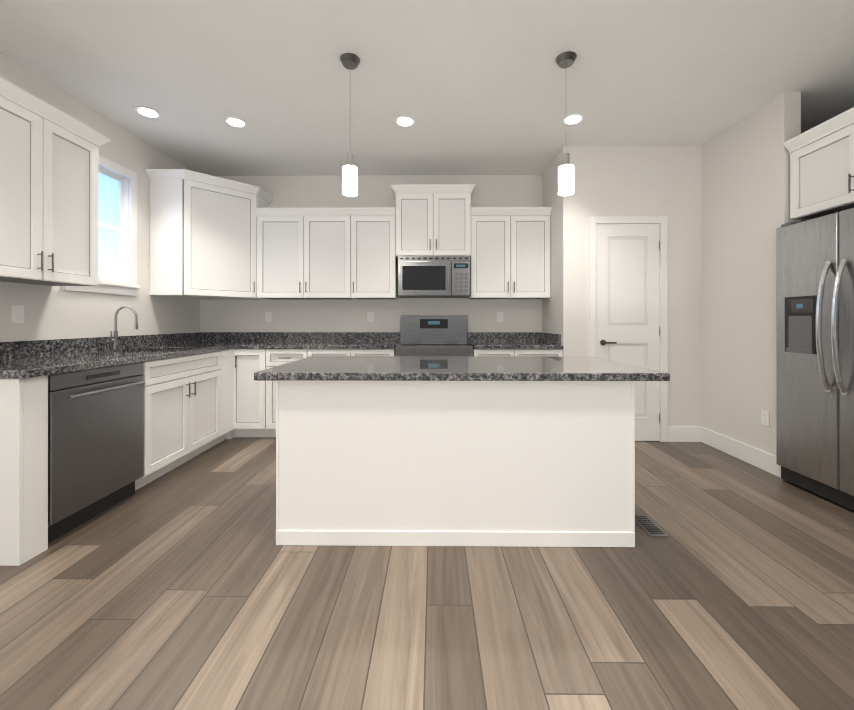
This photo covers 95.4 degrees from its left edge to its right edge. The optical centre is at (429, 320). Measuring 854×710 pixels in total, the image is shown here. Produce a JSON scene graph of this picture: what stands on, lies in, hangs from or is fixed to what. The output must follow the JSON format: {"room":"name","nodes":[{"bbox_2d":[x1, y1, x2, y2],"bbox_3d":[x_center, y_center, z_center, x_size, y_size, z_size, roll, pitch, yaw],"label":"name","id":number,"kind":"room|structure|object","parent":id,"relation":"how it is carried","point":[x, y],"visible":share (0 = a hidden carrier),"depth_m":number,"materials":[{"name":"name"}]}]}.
{"room":"kitchen","nodes":[
{"label":"kitchen","id":0,"kind":"room"},
{"bbox_2d":[0,52,199,341],"bbox_3d":[-2.732,-0.258,0.921,0.120,2.810,7.320,0,0,1],"label":"wall","id":1,"kind":"structure","parent":0,"point":[54,312],"depth_m":3.13,"materials":[{"name":"paint"}]},
{"bbox_2d":[12,305,23,322],"bbox_3d":[-2.652,-0.041,2.500,0.008,0.115,0.072,0,0,1],"label":"electrical outlet","id":2,"kind":"object","parent":1,"relation":"attached to","point":[17,313],"visible":1,"depth_m":2.50,"materials":[{"name":"white plastic"}]},
{"bbox_2d":[0,77,110,285],"bbox_3d":[-2.470,-0.768,2.339,0.376,1.056,0.872,0,0,1],"label":"upper cabinet","id":3,"kind":"object","parent":1,"relation":"attached to","point":[49,203],"visible":1,"depth_m":2.36,"materials":[{"name":"white wood"}]},
{"bbox_2d":[63,155,139,295],"bbox_3d":[-2.683,-0.770,3.151,0.136,1.100,0.700,0,0,1],"label":"window","id":4,"kind":"structure","parent":1,"relation":"in","point":[117,234],"depth_m":3.34,"materials":[{"name":"white"}]},
{"bbox_2d":[200,175,541,340],"bbox_3d":[0.398,-0.254,4.491,6.070,2.810,0.120,0,0,1],"label":"wall","id":5,"kind":"structure","parent":0,"point":[522,315],"depth_m":4.44,"materials":[{"name":"paint"}]},
{"bbox_2d":[146,169,272,299],"bbox_3d":[-2.217,-0.824,4.032,0.842,1.170,0.842,0,0,1],"label":"upper cabinet","id":6,"kind":"object","parent":5,"relation":"attached to","point":[203,240],"visible":1,"depth_m":3.77,"materials":[{"name":"white wood"}]},
{"bbox_2d":[265,312,271,321],"bbox_3d":[-1.848,-0.038,4.447,0.072,0.115,0.008,0,0,1],"label":"electrical outlet","id":7,"kind":"object","parent":5,"relation":"attached to","point":[268,316],"visible":1,"depth_m":4.45,"materials":[{"name":"white plastic"}]},
{"bbox_2d":[255,207,356,299],"bbox_3d":[-1.337,-0.711,4.260,0.998,0.946,0.376,0,0,1],"label":"upper cabinet","id":8,"kind":"object","parent":5,"relation":"attached to","point":[303,253],"visible":1,"depth_m":4.13,"materials":[{"name":"white wood"}]},
{"bbox_2d":[367,312,373,321],"bbox_3d":[-0.678,-0.038,4.436,0.072,0.115,0.008,0,0,1],"label":"electrical outlet","id":9,"kind":"object","parent":5,"relation":"attached to","point":[370,316],"visible":1,"depth_m":4.43,"materials":[{"name":"white plastic"}]},
{"bbox_2d":[350,207,397,299],"bbox_3d":[-0.599,-0.711,4.253,0.474,0.946,0.376,0,0,1],"label":"upper cabinet","id":10,"kind":"object","parent":5,"relation":"attached to","point":[374,267],"visible":1,"depth_m":4.12,"materials":[{"name":"white wood"}]},
{"bbox_2d":[391,184,475,258],"bbox_3d":[0.037,-1.042,4.225,0.882,0.733,0.412,0,0,1],"label":"upper cabinet","id":11,"kind":"object","parent":5,"relation":"attached to","point":[433,219],"visible":0.94,"depth_m":4.07,"materials":[{"name":"white wood"}]},
{"bbox_2d":[398,256,469,297],"bbox_3d":[0.045,-0.462,4.208,0.756,0.417,0.445,0,0,1],"label":"microwave","id":12,"kind":"object","parent":11,"relation":"attached to","point":[433,276],"visible":1,"depth_m":4.03,"materials":[{"name":"grey metal"}]},
{"bbox_2d":[497,312,502,321],"bbox_3d":[0.802,-0.039,4.422,0.072,0.115,0.008,0,0,1],"label":"electrical outlet","id":13,"kind":"object","parent":5,"relation":"attached to","point":[499,316],"visible":1,"depth_m":4.42,"materials":[{"name":"white plastic"}]},
{"bbox_2d":[468,207,551,298],"bbox_3d":[0.856,-0.711,4.239,0.840,0.946,0.376,0,0,1],"label":"upper cabinet","id":14,"kind":"object","parent":5,"relation":"attached to","point":[510,257],"visible":1,"depth_m":4.11,"materials":[{"name":"white wood"}]},
{"bbox_2d":[0,437,853,709],"bbox_3d":[0.302,1.172,0.890,6.190,0.050,7.320,0,0,1],"label":"floor","id":15,"kind":"structure","parent":0,"point":[190,584],"depth_m":1.54,"materials":[{"name":"brown wood"}]},
{"bbox_2d":[0,375,47,565],"bbox_3d":[-2.289,0.712,1.886,0.741,0.873,0.135,0,0,1],"label":"cabinet end panel","id":16,"kind":"object","parent":15,"relation":"on","point":[23,470],"visible":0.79,"depth_m":1.83,"materials":[{"name":"white wood"}]},
{"bbox_2d":[48,362,145,542],"bbox_3d":[-2.250,0.713,2.271,0.798,0.872,0.622,0,0,1],"label":"dishwasher","id":17,"kind":"object","parent":15,"relation":"on","point":[95,442],"visible":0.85,"depth_m":2.19,"materials":[{"name":"grey metal"}]},
{"bbox_2d":[135,351,220,490],"bbox_3d":[-2.243,0.715,3.052,0.769,0.870,0.926,0,0,1],"label":"base cabinet","id":18,"kind":"object","parent":15,"relation":"on","point":[182,410],"visible":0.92,"depth_m":2.96,"materials":[{"name":"white wood"}]},
{"bbox_2d":[0,332,235,378],"bbox_3d":[-2.258,0.205,3.132,0.780,0.140,2.642,0,0,1],"label":"countertop","id":19,"kind":"structure","parent":18,"relation":"on","point":[27,359],"depth_m":2.72,"materials":[{"name":"grey stone"}]},
{"bbox_2d":[109,305,137,348],"bbox_3d":[-2.471,0.056,3.136,0.211,0.356,0.076,0,0,1],"label":"faucet","id":20,"kind":"object","parent":19,"relation":"on","point":[115,345],"visible":1,"depth_m":3.14,"materials":[{"name":"silver metal"}]},
{"bbox_2d":[196,349,233,446],"bbox_3d":[-2.254,0.714,3.626,0.736,0.873,0.216,0,0,1],"label":"base cabinet","id":21,"kind":"object","parent":15,"relation":"on","point":[227,390],"visible":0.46,"depth_m":3.62,"materials":[{"name":"white wood"}]},
{"bbox_2d":[224,429,233,438],"bbox_3d":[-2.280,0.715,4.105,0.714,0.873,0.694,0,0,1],"label":"toe kick","id":22,"kind":"object","parent":15,"relation":"on","point":[229,435],"visible":0.07,"depth_m":3.75,"materials":[{"name":"white wood"}]},
{"bbox_2d":[234,349,268,436],"bbox_3d":[-1.749,0.715,4.062,0.345,0.873,0.729,0,0,1],"label":"base cabinet","id":23,"kind":"object","parent":15,"relation":"on","point":[249,406],"visible":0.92,"depth_m":3.74,"materials":[{"name":"white wood"}]},
{"bbox_2d":[266,349,307,436],"bbox_3d":[-1.375,0.715,4.059,0.400,0.873,0.729,0,0,1],"label":"base cabinet","id":24,"kind":"object","parent":15,"relation":"on","point":[276,357],"visible":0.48,"depth_m":3.73,"materials":[{"name":"white wood"}]},
{"bbox_2d":[276,381,399,545],"bbox_3d":[-0.476,0.728,2.394,0.609,0.844,0.830,0,0,1],"label":"base cabinet","id":25,"kind":"object","parent":15,"relation":"on","point":[336,440],"depth_m":1.98,"materials":[{"name":"white wood"}]},
{"bbox_2d":[308,348,394,356],"bbox_3d":[-0.757,0.715,4.053,0.832,0.873,0.729,0,0,1],"label":"base cabinet","id":26,"kind":"object","parent":15,"relation":"on","point":[351,352],"visible":0.1,"depth_m":3.72,"materials":[{"name":"white wood"}]},
{"bbox_2d":[236,332,399,348],"bbox_3d":[-1.100,0.206,4.076,1.518,0.140,0.731,0,0,1],"label":"countertop","id":27,"kind":"structure","parent":26,"relation":"on","point":[244,340],"depth_m":4.42,"materials":[{"name":"grey stone"}]},
{"bbox_2d":[395,316,472,355],"bbox_3d":[0.043,0.548,4.046,0.752,1.205,0.762,0,0,1],"label":"range","id":28,"kind":"object","parent":15,"relation":"on","point":[433,335],"visible":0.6,"depth_m":4.36,"materials":[{"name":"grey metal"}]},
{"bbox_2d":[396,381,511,546],"bbox_3d":[0.130,0.728,2.391,0.604,0.844,0.824,0,0,1],"label":"base cabinet","id":29,"kind":"object","parent":15,"relation":"on","point":[471,463],"depth_m":1.98,"materials":[{"name":"white wood"}]},
{"bbox_2d":[473,349,562,356],"bbox_3d":[0.851,0.715,4.037,0.847,0.873,0.729,0,0,1],"label":"base cabinet","id":30,"kind":"object","parent":15,"relation":"on","point":[520,352],"visible":0.06,"depth_m":3.71,"materials":[{"name":"white wood"}]},
{"bbox_2d":[468,332,562,348],"bbox_3d":[0.851,0.206,4.060,0.848,0.140,0.727,0,0,1],"label":"countertop","id":31,"kind":"structure","parent":30,"relation":"on","point":[480,340],"depth_m":4.25,"materials":[{"name":"grey stone"}]},
{"bbox_2d":[512,381,634,546],"bbox_3d":[0.737,0.727,2.382,0.609,0.844,0.830,0,0,1],"label":"base cabinet","id":32,"kind":"object","parent":15,"relation":"on","point":[573,442],"depth_m":1.97,"materials":[{"name":"white wood"}]},
{"bbox_2d":[254,356,669,380],"bbox_3d":[0.160,0.284,2.397,2.085,0.040,0.910,0,0,1],"label":"countertop","id":33,"kind":"structure","parent":32,"relation":"on","point":[431,368],"depth_m":2.08,"materials":[{"name":"stone"}]},
{"bbox_2d":[635,515,667,536],"bbox_3d":[1.220,1.144,2.171,0.100,0.009,0.220,0,0,1],"label":"floor vent","id":34,"kind":"object","parent":15,"relation":"in","point":[647,525],"visible":0.9,"depth_m":2.15,"materials":[{"name":"grey metal"}]},
{"bbox_2d":[776,208,853,510],"bbox_3d":[2.840,0.233,2.333,0.884,1.832,0.906,0,0,1],"label":"refrigerator","id":35,"kind":"object","parent":15,"relation":"on","point":[815,355],"visible":1,"depth_m":2.49,"materials":[{"name":"grey metal"}]},
{"bbox_2d":[0,0,853,175],"bbox_3d":[0.302,-1.688,0.893,6.190,0.050,7.320,0,0,1],"label":"ceiling","id":36,"kind":"structure","parent":0,"point":[481,87],"depth_m":2.60,"materials":[{"name":"paint"}]},
{"bbox_2d":[134,106,160,117],"bbox_3d":[-2.241,-1.654,3.088,0.176,0.012,0.176,0,0,1],"label":"recessed light","id":37,"kind":"object","parent":36,"relation":"in","point":[147,112],"visible":0.96,"depth_m":3.08,"materials":[{"name":"white"}]},
{"bbox_2d":[224,116,246,127],"bbox_3d":[-1.620,-1.654,3.242,0.176,0.012,0.176,0,0,1],"label":"recessed light","id":38,"kind":"object","parent":36,"relation":"in","point":[237,122],"visible":1,"depth_m":3.23,"materials":[{"name":"white"}]},
{"bbox_2d":[340,53,359,196],"bbox_3d":[-0.507,-1.232,2.471,0.128,0.856,0.128,0,0,1],"label":"pendant light","id":39,"kind":"object","parent":36,"relation":"hanging from","point":[350,61],"visible":1,"depth_m":2.44,"materials":[{"name":"white glass"}]},
{"bbox_2d":[394,116,415,126],"bbox_3d":[-0.206,-1.654,3.228,0.176,0.012,0.176,0,0,1],"label":"recessed light","id":40,"kind":"object","parent":36,"relation":"in","point":[405,121],"visible":1,"depth_m":3.22,"materials":[{"name":"white plastic"}]},
{"bbox_2d":[555,51,576,195],"bbox_3d":[0.863,-1.232,2.458,0.128,0.856,0.128,0,0,1],"label":"pendant light","id":41,"kind":"object","parent":36,"relation":"hanging from","point":[566,167],"visible":1,"depth_m":2.42,"materials":[{"name":"white glass"}]},
{"bbox_2d":[562,113,584,124],"bbox_3d":[1.180,-1.654,3.195,0.176,0.012,0.176,0,0,1],"label":"recessed light","id":42,"kind":"object","parent":36,"relation":"in","point":[574,118],"visible":0.96,"depth_m":3.19,"materials":[{"name":"white plastic"}]},
{"bbox_2d":[542,146,701,438],"bbox_3d":[1.934,-0.254,4.055,1.312,2.810,0.718,0,0,1],"label":"wall","id":43,"kind":"structure","parent":0,"point":[638,181],"depth_m":3.70,"materials":[{"name":"paint"}]},
{"bbox_2d":[596,224,659,440],"bbox_3d":[1.883,0.114,3.683,0.601,2.062,0.087,0,0,1],"label":"pantry door","id":44,"kind":"structure","parent":43,"relation":"in","point":[627,296],"depth_m":3.69,"materials":[{"name":"white wood"}]},
{"bbox_2d":[589,216,667,441],"bbox_3d":[1.883,0.083,3.746,0.735,2.135,0.140,0,0,1],"label":"door frame","id":45,"kind":"structure","parent":43,"relation":"attached to","point":[660,220],"depth_m":3.68,"materials":[{"name":"white wood"}]},
{"bbox_2d":[668,427,700,441],"bbox_3d":[2.403,1.081,3.682,0.296,0.140,0.013,0,0,1],"label":"baseboard","id":46,"kind":"structure","parent":43,"relation":"attached to","point":[675,434],"depth_m":3.68,"materials":[{"name":"white wood"}]},
{"bbox_2d":[702,92,810,455],"bbox_3d":[2.941,-0.255,3.252,0.720,2.810,0.872,0,0,1],"label":"wall","id":47,"kind":"structure","parent":0,"point":[745,188],"depth_m":3.18,"materials":[{"name":"paint"}]},
{"bbox_2d":[701,427,780,477],"bbox_3d":[2.573,1.080,3.252,0.013,0.140,0.869,0,0,1],"label":"baseboard","id":48,"kind":"structure","parent":47,"relation":"attached to","point":[761,459],"depth_m":3.19,"materials":[{"name":"white wood"}]},
{"bbox_2d":[761,410,769,426],"bbox_3d":[2.573,0.750,2.978,0.008,0.115,0.072,0,0,1],"label":"electrical outlet","id":49,"kind":"object","parent":47,"relation":"attached to","point":[765,418],"visible":1,"depth_m":2.97,"materials":[{"name":"white plastic"}]},
{"bbox_3d":[3.332,-0.258,0.342,0.120,2.810,6.280,0,0,1],"label":"wall","id":50,"kind":"structure","parent":0,"visible":0},
{"bbox_2d":[783,107,853,219],"bbox_3d":[2.917,-1.004,2.313,0.742,0.555,0.964,0,0,1],"label":"upper cabinet","id":51,"kind":"object","parent":50,"relation":"attached to","point":[822,177],"visible":0.96,"depth_m":2.56,"materials":[{"name":"white wood"}]}
]}

